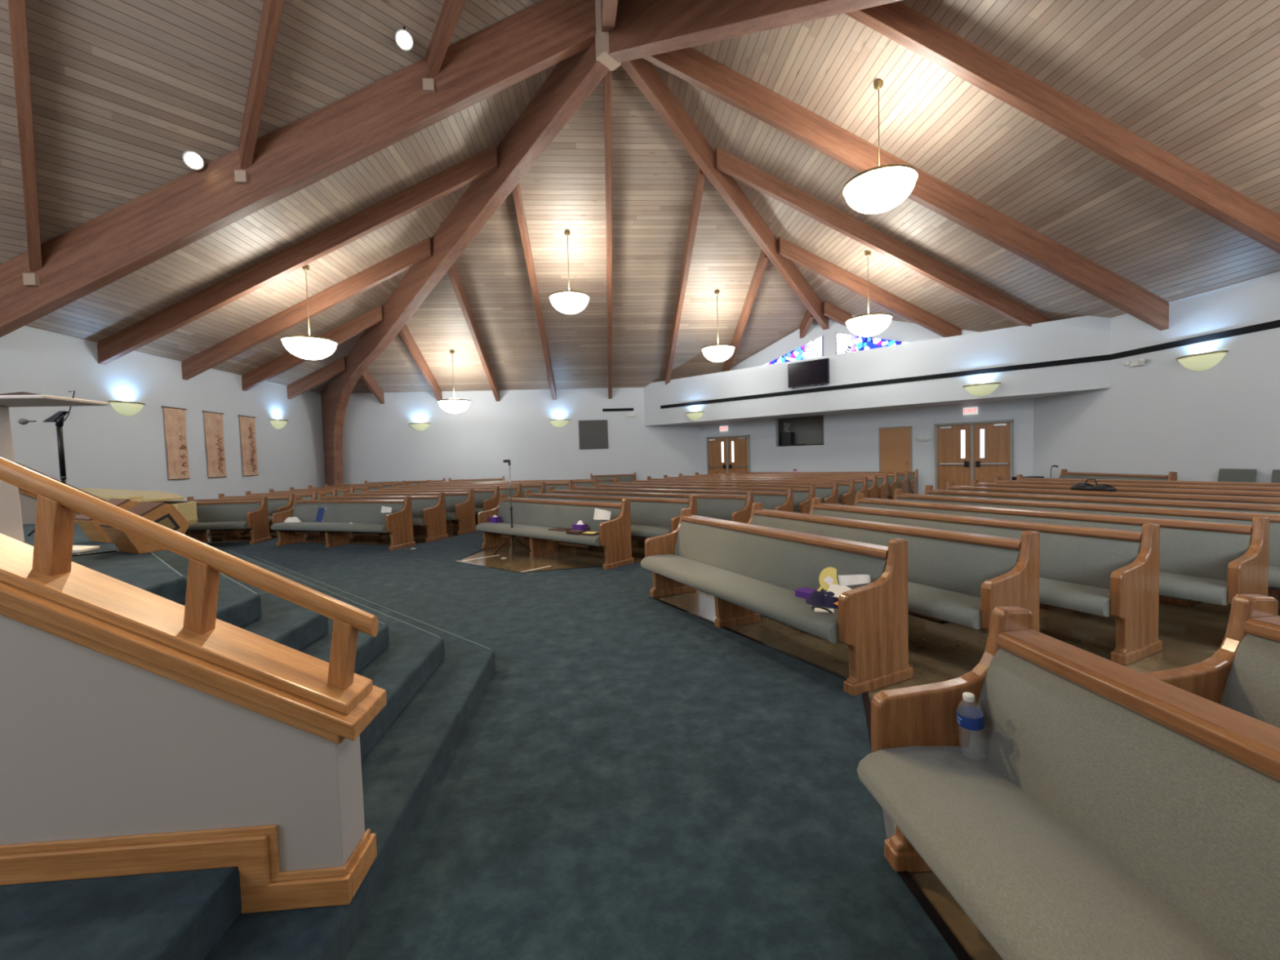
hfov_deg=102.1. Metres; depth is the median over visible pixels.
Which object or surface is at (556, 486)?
cushion
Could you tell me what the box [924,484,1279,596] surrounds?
pew
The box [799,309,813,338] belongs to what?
ceiling beam
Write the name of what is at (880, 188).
pendant lamp
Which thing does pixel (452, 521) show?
tray
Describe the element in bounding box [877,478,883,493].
cushion
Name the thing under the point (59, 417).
microphone stand
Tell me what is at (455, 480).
cushion
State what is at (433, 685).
carpeted steps
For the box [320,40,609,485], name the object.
beam
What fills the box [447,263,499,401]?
ceiling beam
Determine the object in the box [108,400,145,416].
wall sconce
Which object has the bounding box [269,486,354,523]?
pew
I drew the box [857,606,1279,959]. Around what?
pew
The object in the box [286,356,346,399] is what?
ceiling beam
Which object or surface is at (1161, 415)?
wall
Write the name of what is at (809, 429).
wall
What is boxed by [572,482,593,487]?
cushion
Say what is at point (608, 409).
trim
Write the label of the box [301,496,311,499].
cushion
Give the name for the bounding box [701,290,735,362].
pendant lamp
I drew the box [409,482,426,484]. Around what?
cushion
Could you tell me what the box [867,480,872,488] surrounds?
cushion
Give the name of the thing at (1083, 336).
wall
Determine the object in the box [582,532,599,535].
notepad
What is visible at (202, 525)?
seat cushion
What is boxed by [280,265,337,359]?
pendant lamp
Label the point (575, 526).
tissue box
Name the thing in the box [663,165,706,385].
ceiling beam
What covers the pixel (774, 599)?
seat cushion
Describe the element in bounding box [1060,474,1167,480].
cushion
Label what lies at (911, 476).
cushion
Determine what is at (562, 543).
tray
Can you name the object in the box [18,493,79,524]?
wall
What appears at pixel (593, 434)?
air vent
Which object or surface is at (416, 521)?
seat cushion
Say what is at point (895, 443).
door
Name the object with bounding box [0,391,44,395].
open book
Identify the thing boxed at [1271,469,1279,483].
chair
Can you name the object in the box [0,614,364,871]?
wall
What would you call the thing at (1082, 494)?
cushion
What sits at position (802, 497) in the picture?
pew
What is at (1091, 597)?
seat cushion
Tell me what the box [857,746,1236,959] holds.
seat cushion
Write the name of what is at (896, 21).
ceiling beam
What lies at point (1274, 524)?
cushion
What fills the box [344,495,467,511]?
cushion
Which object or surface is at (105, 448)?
wall
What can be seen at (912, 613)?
tray
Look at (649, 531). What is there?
seat cushion
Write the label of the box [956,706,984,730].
label
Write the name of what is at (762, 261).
ceiling beam
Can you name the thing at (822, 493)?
cushion
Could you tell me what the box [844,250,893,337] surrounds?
pendant lamp
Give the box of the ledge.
[789,444,823,445]
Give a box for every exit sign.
[719,426,728,431]
[963,406,977,415]
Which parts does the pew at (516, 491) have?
rail, panel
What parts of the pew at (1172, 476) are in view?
panel, rail, panel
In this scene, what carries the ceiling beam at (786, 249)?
attached to the ceiling at (1198, 81)
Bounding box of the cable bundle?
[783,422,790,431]
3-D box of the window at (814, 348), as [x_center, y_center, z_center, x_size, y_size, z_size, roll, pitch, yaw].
[4.914,-4.252,17.824,2.842,0.923,0.045,1,3,43]
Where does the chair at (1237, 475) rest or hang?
on the floor at (938, 652)
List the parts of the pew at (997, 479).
panel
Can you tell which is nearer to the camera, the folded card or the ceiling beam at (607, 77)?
the folded card
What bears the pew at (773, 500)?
on the floor at (633, 775)
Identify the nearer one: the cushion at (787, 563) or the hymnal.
the cushion at (787, 563)
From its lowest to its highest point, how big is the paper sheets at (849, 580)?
0.074 m
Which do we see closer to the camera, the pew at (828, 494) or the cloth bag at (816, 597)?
the cloth bag at (816, 597)
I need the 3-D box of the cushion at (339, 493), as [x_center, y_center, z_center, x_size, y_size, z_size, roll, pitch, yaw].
[-9.012,0.558,14.173,2.076,0.436,0.195,-2,3,-4]
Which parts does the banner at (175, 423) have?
hanging rod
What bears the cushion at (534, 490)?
on the pew at (540, 488)
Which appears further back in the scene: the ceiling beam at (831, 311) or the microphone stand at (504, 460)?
the ceiling beam at (831, 311)
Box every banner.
[161,405,190,479]
[202,410,226,478]
[238,414,258,475]
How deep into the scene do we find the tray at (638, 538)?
7.92 m
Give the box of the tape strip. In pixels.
[520,565,551,572]
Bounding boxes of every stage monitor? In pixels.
[74,498,139,542]
[98,502,190,553]
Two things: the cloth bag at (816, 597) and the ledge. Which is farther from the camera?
the ledge
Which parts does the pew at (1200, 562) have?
panel, rail, panel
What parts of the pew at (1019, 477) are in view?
panel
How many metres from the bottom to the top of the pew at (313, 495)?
0.922 m
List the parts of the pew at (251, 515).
rail, panel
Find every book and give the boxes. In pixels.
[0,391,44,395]
[548,527,572,531]
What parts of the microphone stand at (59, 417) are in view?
leg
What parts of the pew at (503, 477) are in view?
rail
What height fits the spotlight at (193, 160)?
0.454 m
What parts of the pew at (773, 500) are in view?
rail, panel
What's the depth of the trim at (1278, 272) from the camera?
11.07 m
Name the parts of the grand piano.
lid, case moulding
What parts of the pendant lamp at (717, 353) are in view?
rod, lamp shade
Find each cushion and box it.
[186,520,247,530]
[196,502,260,523]
[267,499,288,515]
[268,515,272,523]
[271,521,386,532]
[284,516,301,522]
[292,502,404,523]
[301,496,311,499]
[317,493,332,499]
[321,498,438,517]
[337,491,350,496]
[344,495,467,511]
[354,488,361,493]
[369,487,377,490]
[382,485,391,488]
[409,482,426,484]
[412,517,424,525]
[445,511,456,519]
[455,480,502,481]
[474,492,493,507]
[474,507,483,514]
[475,522,600,546]
[497,501,621,532]
[499,488,517,497]
[521,487,541,497]
[525,496,688,527]
[545,484,568,493]
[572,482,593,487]
[578,489,786,510]
[591,475,635,482]
[596,480,613,484]
[631,524,671,537]
[640,554,839,643]
[674,520,886,592]
[751,514,1019,597]
[812,508,1140,589]
[815,488,832,503]
[838,485,849,502]
[854,482,862,499]
[857,502,1251,581]
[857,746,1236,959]
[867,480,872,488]
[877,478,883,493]
[887,476,893,490]
[896,497,1279,566]
[897,475,905,488]
[907,581,982,629]
[908,473,915,486]
[927,493,1279,514]
[953,489,1279,505]
[968,648,1279,959]
[991,486,1279,497]
[1039,577,1111,617]
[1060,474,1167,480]
[1159,571,1227,605]
[1220,633,1279,728]
[1267,565,1279,587]
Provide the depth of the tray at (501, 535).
8.44 m
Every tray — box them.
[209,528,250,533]
[294,530,324,534]
[351,532,389,536]
[445,519,457,523]
[500,533,529,539]
[559,541,599,548]
[631,535,648,541]
[907,610,949,624]
[1039,602,1059,610]
[1159,594,1203,606]
[1267,586,1279,595]
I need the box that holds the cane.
[1049,465,1058,478]
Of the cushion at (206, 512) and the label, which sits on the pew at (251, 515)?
the cushion at (206, 512)
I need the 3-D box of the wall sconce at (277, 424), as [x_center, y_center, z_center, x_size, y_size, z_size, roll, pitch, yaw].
[-11.495,-1.778,16.588,0.246,0.292,0.792,-2,3,-4]
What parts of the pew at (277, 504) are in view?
panel, rail, panel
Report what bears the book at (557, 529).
on the pew at (532, 518)
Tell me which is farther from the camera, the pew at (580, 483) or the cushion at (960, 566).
the pew at (580, 483)
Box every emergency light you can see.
[626,413,637,417]
[916,436,929,441]
[1124,357,1146,366]
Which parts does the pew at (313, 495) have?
panel, rail, panel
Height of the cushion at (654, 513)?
0.436 m
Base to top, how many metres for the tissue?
0.058 m
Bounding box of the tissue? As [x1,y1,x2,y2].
[577,520,583,524]
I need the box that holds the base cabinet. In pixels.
[781,431,794,446]
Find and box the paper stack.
[71,545,99,553]
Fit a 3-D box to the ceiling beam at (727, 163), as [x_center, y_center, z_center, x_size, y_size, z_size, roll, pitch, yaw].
[5.903,-5.257,11.877,8.324,4.491,0.150,-2,3,-4]
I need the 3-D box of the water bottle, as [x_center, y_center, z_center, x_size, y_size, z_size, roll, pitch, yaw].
[1.128,0.835,1.760,0.092,0.224,0.080,-2,3,-12]
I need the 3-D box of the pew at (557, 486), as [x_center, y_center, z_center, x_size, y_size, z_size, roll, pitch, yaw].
[-4.636,0.510,14.968,5.678,0.922,0.687,-1,3,19]
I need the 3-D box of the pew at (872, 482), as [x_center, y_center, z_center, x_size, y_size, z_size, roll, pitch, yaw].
[2.975,0.334,13.879,6.274,0.922,0.687,1,3,41]
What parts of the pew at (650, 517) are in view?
panel, rail, panel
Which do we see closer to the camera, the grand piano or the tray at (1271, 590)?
the tray at (1271, 590)
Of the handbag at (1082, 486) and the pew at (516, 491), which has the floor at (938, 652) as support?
the pew at (516, 491)
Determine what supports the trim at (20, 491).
attached to the wall at (28, 504)
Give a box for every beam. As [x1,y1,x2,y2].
[0,0,595,337]
[7,0,42,271]
[97,144,497,364]
[181,236,431,380]
[239,0,284,168]
[241,305,383,391]
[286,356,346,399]
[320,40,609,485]
[360,368,384,404]
[399,324,442,399]
[426,0,466,78]
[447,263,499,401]
[511,182,556,399]
[600,0,617,31]
[604,70,612,399]
[607,0,902,62]
[621,57,828,329]
[642,47,1168,330]
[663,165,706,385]
[715,146,1053,326]
[721,249,768,372]
[777,236,961,337]
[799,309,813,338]
[822,300,851,326]
[844,1,1279,253]
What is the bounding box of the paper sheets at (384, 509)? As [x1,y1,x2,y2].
[380,506,391,512]
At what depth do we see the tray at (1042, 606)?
3.98 m
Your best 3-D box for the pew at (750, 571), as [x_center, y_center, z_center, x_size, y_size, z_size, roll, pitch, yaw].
[0.876,0.819,4.422,0.687,0.922,2.693,-3,3,-26]
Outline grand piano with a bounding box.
[79,488,198,524]
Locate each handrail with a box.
[0,457,378,690]
[15,462,107,501]
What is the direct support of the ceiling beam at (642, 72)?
attached to the ceiling at (1198, 81)
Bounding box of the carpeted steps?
[0,522,495,959]
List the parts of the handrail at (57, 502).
post, post, post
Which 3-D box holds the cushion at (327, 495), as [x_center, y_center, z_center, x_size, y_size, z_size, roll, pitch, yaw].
[-8.949,0.597,13.246,2.076,0.436,0.195,-2,3,-4]
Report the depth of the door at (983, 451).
14.16 m
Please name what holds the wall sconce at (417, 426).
attached to the wall at (380, 443)
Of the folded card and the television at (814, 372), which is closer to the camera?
the folded card
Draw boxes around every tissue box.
[488,516,501,523]
[572,523,587,531]
[795,586,823,599]
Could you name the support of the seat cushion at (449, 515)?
on the pew at (460, 506)
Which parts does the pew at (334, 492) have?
rail, panel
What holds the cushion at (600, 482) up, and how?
on the pew at (601, 481)
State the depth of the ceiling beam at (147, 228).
8.81 m
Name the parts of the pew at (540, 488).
rail, panel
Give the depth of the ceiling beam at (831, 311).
16.13 m
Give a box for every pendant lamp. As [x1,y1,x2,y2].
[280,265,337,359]
[437,351,471,413]
[548,231,589,314]
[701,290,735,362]
[842,79,918,213]
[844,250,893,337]
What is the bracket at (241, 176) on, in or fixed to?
attached to the ceiling beam at (147, 228)
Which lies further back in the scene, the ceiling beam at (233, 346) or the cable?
the ceiling beam at (233, 346)
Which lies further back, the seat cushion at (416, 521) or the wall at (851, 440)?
the wall at (851, 440)
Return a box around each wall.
[0,327,325,501]
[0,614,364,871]
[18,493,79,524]
[342,388,700,484]
[644,315,1111,426]
[699,315,1033,494]
[777,415,823,446]
[1033,273,1279,482]
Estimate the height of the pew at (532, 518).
0.922 m
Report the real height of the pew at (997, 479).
0.922 m
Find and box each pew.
[184,496,271,544]
[185,493,294,539]
[207,490,317,534]
[245,488,337,499]
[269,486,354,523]
[271,495,415,550]
[289,484,369,493]
[303,492,448,542]
[307,483,382,490]
[324,481,395,488]
[338,480,405,486]
[342,488,476,534]
[361,486,499,526]
[364,478,445,484]
[377,484,522,497]
[392,481,545,497]
[405,480,572,493]
[417,478,596,487]
[426,476,619,484]
[448,475,504,481]
[475,493,634,569]
[510,489,697,545]
[548,486,753,523]
[571,484,793,512]
[590,471,636,482]
[593,481,815,514]
[613,479,838,504]
[631,477,854,506]
[640,508,913,695]
[647,475,867,499]
[663,475,877,498]
[679,473,887,499]
[694,471,897,499]
[715,470,908,493]
[737,469,918,493]
[746,502,1039,632]
[808,497,1162,665]
[853,493,1269,606]
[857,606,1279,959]
[893,488,1279,595]
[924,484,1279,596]
[946,481,1279,505]
[971,479,1279,497]
[993,476,1279,491]
[1016,474,1279,487]
[1058,469,1177,480]
[1143,594,1279,728]
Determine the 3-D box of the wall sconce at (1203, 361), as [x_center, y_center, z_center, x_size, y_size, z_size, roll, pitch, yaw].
[10.216,-2.152,9.502,0.246,0.292,0.792,-2,3,-4]
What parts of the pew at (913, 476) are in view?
rail, panel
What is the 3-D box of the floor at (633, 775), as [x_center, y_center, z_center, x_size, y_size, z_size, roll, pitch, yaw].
[-4.228,1.257,8.190,13.410,0.012,19.200,-2,3,-4]
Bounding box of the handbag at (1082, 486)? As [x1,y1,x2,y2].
[1070,479,1116,491]
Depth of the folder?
9.85 m
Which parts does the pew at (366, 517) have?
panel, rail, panel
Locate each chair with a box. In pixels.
[1217,468,1257,482]
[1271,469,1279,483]
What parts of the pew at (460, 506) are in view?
panel, rail, panel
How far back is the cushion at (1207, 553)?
4.15 m
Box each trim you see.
[0,533,386,743]
[17,487,80,514]
[22,271,1279,394]
[149,549,491,649]
[298,542,972,959]
[602,408,633,411]
[660,354,1110,408]
[1110,320,1279,359]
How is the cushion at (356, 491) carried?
on the pew at (357, 490)
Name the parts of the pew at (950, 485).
panel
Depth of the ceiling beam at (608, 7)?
8.16 m
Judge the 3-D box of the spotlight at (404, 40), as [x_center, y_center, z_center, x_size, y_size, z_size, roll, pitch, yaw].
[-3.838,-7.255,8.457,0.283,0.443,0.336,-2,3,-4]
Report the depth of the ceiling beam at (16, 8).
7.15 m
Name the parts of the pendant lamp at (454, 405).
lamp shade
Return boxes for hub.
[595,0,621,71]
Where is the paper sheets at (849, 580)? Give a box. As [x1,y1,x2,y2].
[837,574,871,586]
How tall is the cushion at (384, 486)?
0.436 m
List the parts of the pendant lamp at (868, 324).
rod, lamp shade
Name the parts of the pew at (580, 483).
rail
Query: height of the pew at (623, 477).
0.922 m
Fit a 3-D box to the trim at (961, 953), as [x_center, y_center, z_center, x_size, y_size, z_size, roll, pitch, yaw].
[-1.460,1.287,5.631,3.483,0.015,13.756,-4,3,-35]
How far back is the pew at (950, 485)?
6.69 m
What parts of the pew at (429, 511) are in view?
panel, rail, panel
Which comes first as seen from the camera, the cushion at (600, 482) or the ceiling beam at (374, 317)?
the ceiling beam at (374, 317)
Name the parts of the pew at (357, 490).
rail, panel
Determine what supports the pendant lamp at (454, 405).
hanging from the ceiling at (1198, 81)
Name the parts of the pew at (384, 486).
rail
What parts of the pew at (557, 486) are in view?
rail, panel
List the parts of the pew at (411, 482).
rail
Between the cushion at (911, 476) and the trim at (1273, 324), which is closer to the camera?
the trim at (1273, 324)
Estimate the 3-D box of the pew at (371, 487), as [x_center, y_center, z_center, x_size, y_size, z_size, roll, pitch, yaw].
[-9.126,0.603,15.869,2.224,0.922,0.687,-2,3,-4]
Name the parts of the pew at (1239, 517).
panel, rail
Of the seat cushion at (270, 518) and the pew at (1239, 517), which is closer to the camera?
the pew at (1239, 517)
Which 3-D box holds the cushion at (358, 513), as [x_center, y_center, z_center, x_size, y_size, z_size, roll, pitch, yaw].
[-5.507,0.653,9.737,2.646,0.436,0.195,-1,3,19]
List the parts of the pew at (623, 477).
rail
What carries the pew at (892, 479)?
on the floor at (938, 652)
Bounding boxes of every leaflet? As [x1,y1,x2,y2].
[583,531,597,533]
[826,583,851,597]
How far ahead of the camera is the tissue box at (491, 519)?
8.82 m
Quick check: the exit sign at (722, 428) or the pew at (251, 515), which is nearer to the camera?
the pew at (251, 515)
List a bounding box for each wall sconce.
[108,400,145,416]
[269,418,288,429]
[408,422,431,431]
[549,419,569,427]
[685,411,704,420]
[963,382,1000,396]
[1175,350,1228,371]
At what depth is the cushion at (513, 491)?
12.73 m
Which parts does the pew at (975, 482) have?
panel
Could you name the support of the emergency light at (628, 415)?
attached to the wall at (380, 443)
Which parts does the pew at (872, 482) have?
rail, panel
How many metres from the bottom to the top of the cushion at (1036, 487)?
0.436 m
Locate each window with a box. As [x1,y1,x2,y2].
[764,335,822,365]
[835,332,907,354]
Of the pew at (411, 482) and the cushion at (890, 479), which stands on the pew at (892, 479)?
the cushion at (890, 479)
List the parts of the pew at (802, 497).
rail, panel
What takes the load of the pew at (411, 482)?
on the floor at (938, 652)
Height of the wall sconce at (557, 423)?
0.292 m
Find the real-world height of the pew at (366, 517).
0.922 m
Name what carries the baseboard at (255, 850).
attached to the wall at (93, 744)
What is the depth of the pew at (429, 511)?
10.21 m
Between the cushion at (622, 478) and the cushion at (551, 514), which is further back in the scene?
the cushion at (622, 478)
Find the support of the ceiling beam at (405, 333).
attached to the ceiling at (1198, 81)
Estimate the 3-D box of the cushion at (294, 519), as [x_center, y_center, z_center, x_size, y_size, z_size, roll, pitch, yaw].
[-6.681,0.756,9.926,0.430,0.101,0.252,-1,3,19]
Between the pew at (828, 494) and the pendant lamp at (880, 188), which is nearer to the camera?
the pendant lamp at (880, 188)
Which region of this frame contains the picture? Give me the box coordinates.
[823,576,834,585]
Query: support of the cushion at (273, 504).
on the pew at (277, 504)
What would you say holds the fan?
on the pew at (750, 571)
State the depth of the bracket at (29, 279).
8.53 m
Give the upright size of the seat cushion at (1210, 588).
0.133 m
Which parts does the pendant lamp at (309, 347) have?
rod, lamp shade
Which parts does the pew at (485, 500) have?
rail, panel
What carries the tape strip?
on the floor at (938, 652)
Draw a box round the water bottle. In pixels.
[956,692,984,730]
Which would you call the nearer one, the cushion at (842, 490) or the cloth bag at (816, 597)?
the cloth bag at (816, 597)
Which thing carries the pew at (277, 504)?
on the floor at (938, 652)
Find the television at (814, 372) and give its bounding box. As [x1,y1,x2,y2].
[787,357,829,388]
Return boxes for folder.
[315,506,324,522]
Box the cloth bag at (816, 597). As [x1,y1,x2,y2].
[805,591,838,608]
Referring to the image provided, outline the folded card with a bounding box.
[814,608,834,613]
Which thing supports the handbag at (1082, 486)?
on the pew at (950, 485)
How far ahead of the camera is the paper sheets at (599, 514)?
7.11 m
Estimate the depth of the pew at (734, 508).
8.34 m
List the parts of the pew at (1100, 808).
panel, rail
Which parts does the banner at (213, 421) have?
hanging rod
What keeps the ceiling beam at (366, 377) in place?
attached to the ceiling at (1198, 81)
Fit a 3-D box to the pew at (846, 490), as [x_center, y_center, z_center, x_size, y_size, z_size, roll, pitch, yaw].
[1.925,0.433,12.370,6.074,0.922,0.687,1,3,41]
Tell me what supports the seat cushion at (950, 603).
on the pew at (956, 577)
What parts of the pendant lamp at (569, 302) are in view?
rod, lamp shade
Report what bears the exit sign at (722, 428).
attached to the wall at (851, 440)
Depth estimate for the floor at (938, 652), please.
4.11 m
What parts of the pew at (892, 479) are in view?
rail, panel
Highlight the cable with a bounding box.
[71,550,116,556]
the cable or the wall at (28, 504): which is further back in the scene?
the wall at (28, 504)
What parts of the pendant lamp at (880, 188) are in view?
rod, lamp shade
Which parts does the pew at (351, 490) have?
rail, panel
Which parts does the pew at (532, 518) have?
panel, rail, panel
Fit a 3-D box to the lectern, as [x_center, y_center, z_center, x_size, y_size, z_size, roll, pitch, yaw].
[-4.029,0.068,2.976,1.500,1.040,0.400,-2,3,-7]
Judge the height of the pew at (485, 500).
0.922 m
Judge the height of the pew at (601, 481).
0.922 m
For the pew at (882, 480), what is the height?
0.922 m
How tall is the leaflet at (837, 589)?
0.061 m
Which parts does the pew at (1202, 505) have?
panel, rail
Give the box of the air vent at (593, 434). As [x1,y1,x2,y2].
[578,419,608,449]
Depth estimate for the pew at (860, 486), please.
12.26 m
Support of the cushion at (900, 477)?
on the pew at (903, 477)
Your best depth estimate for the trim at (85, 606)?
1.54 m
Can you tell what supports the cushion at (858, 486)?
on the pew at (860, 486)
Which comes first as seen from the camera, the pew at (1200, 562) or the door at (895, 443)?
the pew at (1200, 562)
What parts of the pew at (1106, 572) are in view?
panel, rail, panel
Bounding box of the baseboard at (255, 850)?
[0,824,377,913]
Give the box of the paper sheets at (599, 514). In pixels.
[593,508,611,519]
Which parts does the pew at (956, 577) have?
panel, rail, panel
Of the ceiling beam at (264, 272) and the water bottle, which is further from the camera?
the ceiling beam at (264, 272)
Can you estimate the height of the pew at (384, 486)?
0.922 m
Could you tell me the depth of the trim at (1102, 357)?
13.77 m
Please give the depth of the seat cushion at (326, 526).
9.33 m
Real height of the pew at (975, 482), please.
0.922 m
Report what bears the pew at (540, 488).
on the floor at (938, 652)
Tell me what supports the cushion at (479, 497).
on the pew at (485, 500)
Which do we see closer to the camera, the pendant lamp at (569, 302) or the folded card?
the folded card
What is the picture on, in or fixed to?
attached to the fan
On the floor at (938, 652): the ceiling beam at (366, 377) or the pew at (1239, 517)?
the pew at (1239, 517)
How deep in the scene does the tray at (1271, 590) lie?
4.21 m
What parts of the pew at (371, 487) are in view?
rail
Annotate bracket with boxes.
[22,273,39,286]
[234,169,248,183]
[422,78,435,93]
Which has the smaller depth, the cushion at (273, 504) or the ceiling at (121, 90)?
the ceiling at (121, 90)
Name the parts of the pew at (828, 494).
rail, panel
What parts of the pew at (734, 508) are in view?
panel, rail, panel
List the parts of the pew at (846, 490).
rail, panel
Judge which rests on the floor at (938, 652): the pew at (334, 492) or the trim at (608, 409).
the pew at (334, 492)
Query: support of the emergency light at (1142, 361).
attached to the wall at (1161, 415)
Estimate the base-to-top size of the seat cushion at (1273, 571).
0.133 m
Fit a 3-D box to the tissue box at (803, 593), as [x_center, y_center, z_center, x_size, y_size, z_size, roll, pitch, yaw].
[1.227,0.826,3.741,0.110,0.055,0.170,-4,3,-38]
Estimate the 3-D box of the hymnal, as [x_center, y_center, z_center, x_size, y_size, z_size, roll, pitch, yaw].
[-0.900,0.735,7.269,0.260,0.045,0.140,1,3,41]
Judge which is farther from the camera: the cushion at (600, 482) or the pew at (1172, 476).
the cushion at (600, 482)
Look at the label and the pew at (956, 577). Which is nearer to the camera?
the label
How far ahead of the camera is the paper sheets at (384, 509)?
9.10 m
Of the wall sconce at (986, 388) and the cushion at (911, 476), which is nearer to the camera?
the wall sconce at (986, 388)
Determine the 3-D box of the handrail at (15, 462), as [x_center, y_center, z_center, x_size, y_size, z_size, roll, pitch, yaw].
[-8.009,0.029,6.933,0.060,1.257,2.000,-2,3,-4]
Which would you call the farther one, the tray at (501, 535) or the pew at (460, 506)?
the pew at (460, 506)
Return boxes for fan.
[817,567,838,591]
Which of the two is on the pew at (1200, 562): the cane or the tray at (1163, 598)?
the tray at (1163, 598)
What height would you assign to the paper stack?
0.050 m
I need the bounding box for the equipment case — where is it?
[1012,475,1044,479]
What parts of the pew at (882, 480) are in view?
rail, panel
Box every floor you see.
[205,530,958,959]
[207,498,1279,959]
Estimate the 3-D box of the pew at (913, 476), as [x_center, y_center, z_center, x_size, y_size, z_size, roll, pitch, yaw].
[5.520,0.148,16.377,5.824,0.922,0.687,1,3,41]
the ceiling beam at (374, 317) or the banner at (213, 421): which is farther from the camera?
the ceiling beam at (374, 317)
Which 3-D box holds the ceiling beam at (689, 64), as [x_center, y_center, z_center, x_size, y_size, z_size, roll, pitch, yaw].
[4.968,-5.598,9.648,10.467,5.665,0.150,-2,3,-4]
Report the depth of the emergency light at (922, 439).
14.97 m
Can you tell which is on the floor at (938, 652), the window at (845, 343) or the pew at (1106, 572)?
the pew at (1106, 572)
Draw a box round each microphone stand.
[17,391,75,536]
[493,459,531,559]
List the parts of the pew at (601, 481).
rail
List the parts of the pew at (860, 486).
rail, panel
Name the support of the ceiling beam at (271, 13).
attached to the ceiling at (121, 90)
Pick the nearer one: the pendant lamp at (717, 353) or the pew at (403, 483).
the pendant lamp at (717, 353)
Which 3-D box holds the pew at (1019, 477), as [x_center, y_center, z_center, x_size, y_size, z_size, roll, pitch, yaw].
[8.590,0.423,8.193,0.687,0.922,5.029,-3,3,-26]
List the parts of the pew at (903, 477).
rail, panel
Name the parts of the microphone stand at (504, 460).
leg, leg, leg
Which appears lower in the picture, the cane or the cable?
the cable
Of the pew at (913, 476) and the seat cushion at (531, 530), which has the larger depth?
the pew at (913, 476)
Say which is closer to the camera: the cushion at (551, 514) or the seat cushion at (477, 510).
the cushion at (551, 514)
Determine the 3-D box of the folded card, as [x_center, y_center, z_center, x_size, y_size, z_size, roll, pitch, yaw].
[1.209,0.858,3.398,0.120,0.012,0.070,-1,3,18]
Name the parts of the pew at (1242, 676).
rail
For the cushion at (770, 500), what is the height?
0.436 m
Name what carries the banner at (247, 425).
attached to the wall at (105, 448)
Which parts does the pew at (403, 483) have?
rail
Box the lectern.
[0,395,108,542]
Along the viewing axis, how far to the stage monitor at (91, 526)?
4.46 m
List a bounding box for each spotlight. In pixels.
[182,151,204,170]
[395,26,413,51]
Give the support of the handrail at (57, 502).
on the trim at (85, 606)
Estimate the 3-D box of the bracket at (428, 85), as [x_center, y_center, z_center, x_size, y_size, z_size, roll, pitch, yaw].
[-3.617,-6.755,8.866,0.180,0.190,0.080,-2,3,-4]
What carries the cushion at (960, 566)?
on the pew at (956, 577)
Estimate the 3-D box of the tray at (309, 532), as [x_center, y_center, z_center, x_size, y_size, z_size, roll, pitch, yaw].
[-6.193,0.964,9.856,0.640,0.095,0.300,-1,3,19]
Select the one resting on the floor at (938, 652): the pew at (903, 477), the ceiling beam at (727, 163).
the pew at (903, 477)
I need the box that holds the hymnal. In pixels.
[565,529,586,535]
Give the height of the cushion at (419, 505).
0.436 m
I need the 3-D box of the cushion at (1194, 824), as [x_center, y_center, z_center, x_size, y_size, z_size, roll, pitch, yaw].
[1.354,0.865,0.451,0.195,0.436,2.776,-2,3,-4]
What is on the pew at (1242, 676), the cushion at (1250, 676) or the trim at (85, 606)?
the cushion at (1250, 676)
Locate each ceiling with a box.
[0,0,542,264]
[25,0,1279,393]
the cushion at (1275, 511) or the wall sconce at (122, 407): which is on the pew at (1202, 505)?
the cushion at (1275, 511)
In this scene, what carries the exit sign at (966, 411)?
attached to the wall at (851, 440)
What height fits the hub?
1.300 m
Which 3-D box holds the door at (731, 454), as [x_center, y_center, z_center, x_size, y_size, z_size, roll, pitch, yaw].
[3.308,-0.562,19.514,1.860,2.190,0.120,1,3,43]
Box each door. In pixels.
[706,435,750,474]
[878,426,912,498]
[934,419,1013,489]
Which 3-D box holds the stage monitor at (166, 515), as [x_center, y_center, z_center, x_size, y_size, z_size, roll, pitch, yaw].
[-3.769,0.355,3.948,0.339,0.365,0.414,0,3,26]
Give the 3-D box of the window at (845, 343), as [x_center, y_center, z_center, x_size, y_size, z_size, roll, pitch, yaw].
[7.341,-4.234,15.595,2.872,0.943,0.045,1,3,43]
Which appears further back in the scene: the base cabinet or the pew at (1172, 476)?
the base cabinet
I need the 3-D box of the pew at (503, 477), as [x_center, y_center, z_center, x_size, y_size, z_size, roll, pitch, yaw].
[-6.131,0.361,19.295,2.074,0.922,0.687,-2,3,-4]

